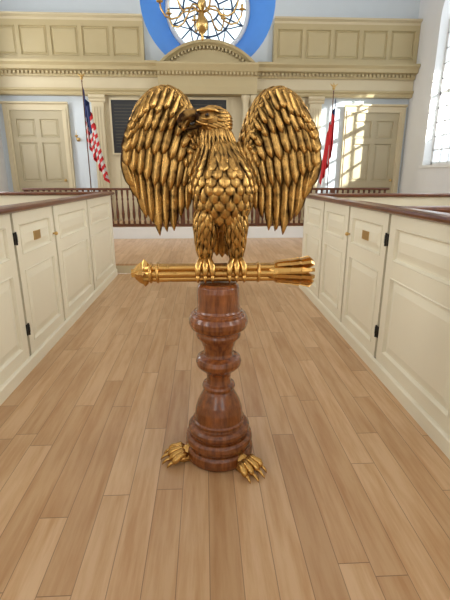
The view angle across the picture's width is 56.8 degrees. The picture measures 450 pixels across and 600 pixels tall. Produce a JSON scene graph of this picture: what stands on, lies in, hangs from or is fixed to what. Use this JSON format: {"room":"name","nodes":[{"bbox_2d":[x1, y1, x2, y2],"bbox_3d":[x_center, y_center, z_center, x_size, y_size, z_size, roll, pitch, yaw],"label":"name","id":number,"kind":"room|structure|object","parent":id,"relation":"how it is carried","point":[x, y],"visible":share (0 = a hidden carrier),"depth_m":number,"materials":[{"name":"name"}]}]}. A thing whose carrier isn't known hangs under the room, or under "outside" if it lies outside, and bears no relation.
{"room":"church interior","nodes":[
{"label":"church interior","id":0,"kind":"room"},
{"bbox_2d":[0,130,8,191],"bbox_3d":[-5.350,-2.905,2.273,0.200,7.300,16.500,-1,16,-3],"label":"wall","id":1,"kind":"structure","parent":0,"point":[4,187],"depth_m":10.55,"materials":[{"name":"white paint"}]},
{"bbox_2d":[77,72,109,191],"bbox_3d":[-3.059,-3.487,9.780,0.604,3.358,0.280,-1,16,-3],"label":"flag","id":2,"kind":"object","parent":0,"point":[92,138],"visible":0.97,"depth_m":9.65,"materials":[{"name":"multicoloured fabric"}]},
{"bbox_2d":[0,0,419,192],"bbox_3d":[-0.470,-5.394,10.786,10.400,7.300,0.750,-1,16,-3],"label":"wall","id":3,"kind":"structure","parent":0,"point":[257,40],"depth_m":10.25,"materials":[{"name":"paint"}]},
{"bbox_2d":[0,101,75,191],"bbox_3d":[-4.698,-3.498,10.658,1.630,2.887,0.147,-1,16,-3],"label":"door","id":4,"kind":"structure","parent":3,"relation":"in","point":[38,133],"depth_m":10.54,"materials":[{"name":"paint"}]},
{"bbox_2d":[0,58,157,95],"bbox_3d":[-3.623,-5.349,10.019,4.010,0.725,0.437,-1,16,-3],"label":"entablature","id":5,"kind":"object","parent":3,"relation":"attached to","point":[18,77],"depth_m":10.03,"materials":[{"name":"paint"}]},
{"bbox_2d":[0,11,144,59],"bbox_3d":[-3.786,-6.192,9.844,3.690,0.980,0.270,-1,16,-3],"label":"parapet","id":6,"kind":"object","parent":5,"relation":"on","point":[23,35],"visible":0.97,"depth_m":9.79,"materials":[{"name":"paint"}]},
{"bbox_2d":[88,39,324,220],"bbox_3d":[-0.416,-4.088,10.428,5.840,4.147,0.667,-1,16,-3],"label":"altarpiece","id":7,"kind":"object","parent":3,"relation":"attached to","point":[207,71],"visible":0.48,"depth_m":10.18,"materials":[{"name":"beige wood"}]},
{"bbox_2d":[165,0,249,45],"bbox_3d":[-0.435,-7.377,10.547,2.160,2.160,0.120,-1,16,-3],"label":"muntins","id":8,"kind":"object","parent":3,"relation":"attached to","point":[237,39],"visible":0.66,"depth_m":10.62,"materials":[{"name":"white wood"}]},
{"bbox_2d":[170,0,245,43],"bbox_3d":[-0.438,-7.391,10.595,2.100,2.100,0.020,-1,16,-3],"label":"glass","id":9,"kind":"object","parent":8,"relation":"attached to","point":[234,32],"visible":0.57,"depth_m":10.65,"materials":[{"name":"grey"}]},
{"bbox_2d":[257,62,420,98],"bbox_3d":[2.760,-5.436,10.313,3.970,0.725,0.437,-1,16,-3],"label":"entablature","id":10,"kind":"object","parent":3,"relation":"attached to","point":[306,79],"depth_m":10.30,"materials":[{"name":"paint"}]},
{"bbox_2d":[272,16,422,63],"bbox_3d":[2.956,-6.283,10.155,3.570,0.980,0.270,-1,16,-3],"label":"parapet","id":11,"kind":"object","parent":10,"relation":"on","point":[295,39],"visible":0.96,"depth_m":10.09,"materials":[{"name":"paint"}]},
{"bbox_2d":[339,104,407,192],"bbox_3d":[3.862,-3.614,11.052,1.630,2.887,0.147,-1,16,-3],"label":"door","id":12,"kind":"structure","parent":3,"relation":"in","point":[372,137],"depth_m":10.94,"materials":[{"name":"paint"}]},
{"bbox_2d":[0,273,449,599],"bbox_3d":[0.058,1.241,1.278,10.400,0.100,11.750,-1,16,-3],"label":"floor","id":13,"kind":"structure","parent":0,"point":[352,502],"depth_m":2.17,"materials":[{"name":"brown wood"}]},
{"bbox_2d":[0,192,117,405],"bbox_3d":[-2.903,0.128,2.583,2.795,1.305,8.280,-1,16,-3],"label":"pew","id":14,"kind":"object","parent":13,"relation":"on","point":[57,250],"visible":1,"depth_m":3.82,"materials":[{"name":"beige paint"}]},
{"bbox_2d":[114,238,302,273],"bbox_3d":[-0.295,-0.948,8.300,10.380,0.160,2.965,-1,16,-3],"label":"step","id":15,"kind":"structure","parent":13,"relation":"on","point":[129,253],"depth_m":7.94,"materials":[{"name":"brown wood"}]},
{"bbox_2d":[113,219,302,238],"bbox_3d":[-0.409,-1.738,10.539,10.380,0.420,1.772,-1,16,-3],"label":"platform","id":16,"kind":"object","parent":15,"relation":"on","point":[133,232],"depth_m":9.67,"materials":[{"name":"white wood"}]},
{"bbox_2d":[22,188,389,226],"bbox_3d":[-0.356,-2.165,9.696,8.400,0.867,0.140,-1,16,-3],"label":"altar rail","id":17,"kind":"object","parent":16,"relation":"on","point":[332,190],"depth_m":9.67,"materials":[{"name":"wood"}]},
{"bbox_2d":[120,84,321,483],"bbox_3d":[0.005,-0.044,2.093,0.827,1.907,0.585,-11,20,-34],"label":"lectern","id":18,"kind":"object","parent":13,"relation":"on","point":[175,154],"visible":1,"depth_m":1.98,"materials":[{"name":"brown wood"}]},
{"bbox_2d":[299,193,449,459],"bbox_3d":[2.638,0.182,2.397,2.875,1.305,7.360,-1,16,-3],"label":"pew","id":19,"kind":"object","parent":13,"relation":"on","point":[381,261],"visible":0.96,"depth_m":3.08,"materials":[{"name":"beige paint"}]},
{"bbox_2d":[316,83,337,187],"bbox_3d":[2.479,-3.479,10.037,0.379,3.198,0.280,-8,18,-27],"label":"flag","id":20,"kind":"object","parent":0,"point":[328,148],"visible":0.98,"depth_m":9.94,"materials":[{"name":"red fabric"}]},
{"bbox_2d":[398,0,449,192],"bbox_3d":[5.313,-3.048,2.764,0.350,7.300,16.500,-1,16,-3],"label":"wall","id":21,"kind":"structure","parent":0,"point":[435,14],"depth_m":9.91,"materials":[{"name":"white paint"}]},
{"bbox_2d":[418,20,449,167],"bbox_3d":[4.975,-4.804,8.925,0.390,3.732,1.590,-1,16,-3],"label":"window","id":22,"kind":"structure","parent":21,"relation":"in","point":[440,163],"depth_m":9.55,"materials":[{"name":"glass"}]},
{"bbox_3d":[-0.075,-6.639,1.862,10.400,0.100,17.300,-1,16,-3],"label":"ceiling","id":23,"kind":"structure","parent":0,"visible":0},
{"bbox_2d":[156,0,244,40],"bbox_3d":[-0.365,-5.927,6.176,1.329,3.670,1.325,-12,20,-35],"label":"chandelier","id":24,"kind":"object","parent":23,"relation":"hanging from","point":[201,26],"visible":1,"depth_m":6.56,"materials":[{"name":"gold metal"}]}
]}

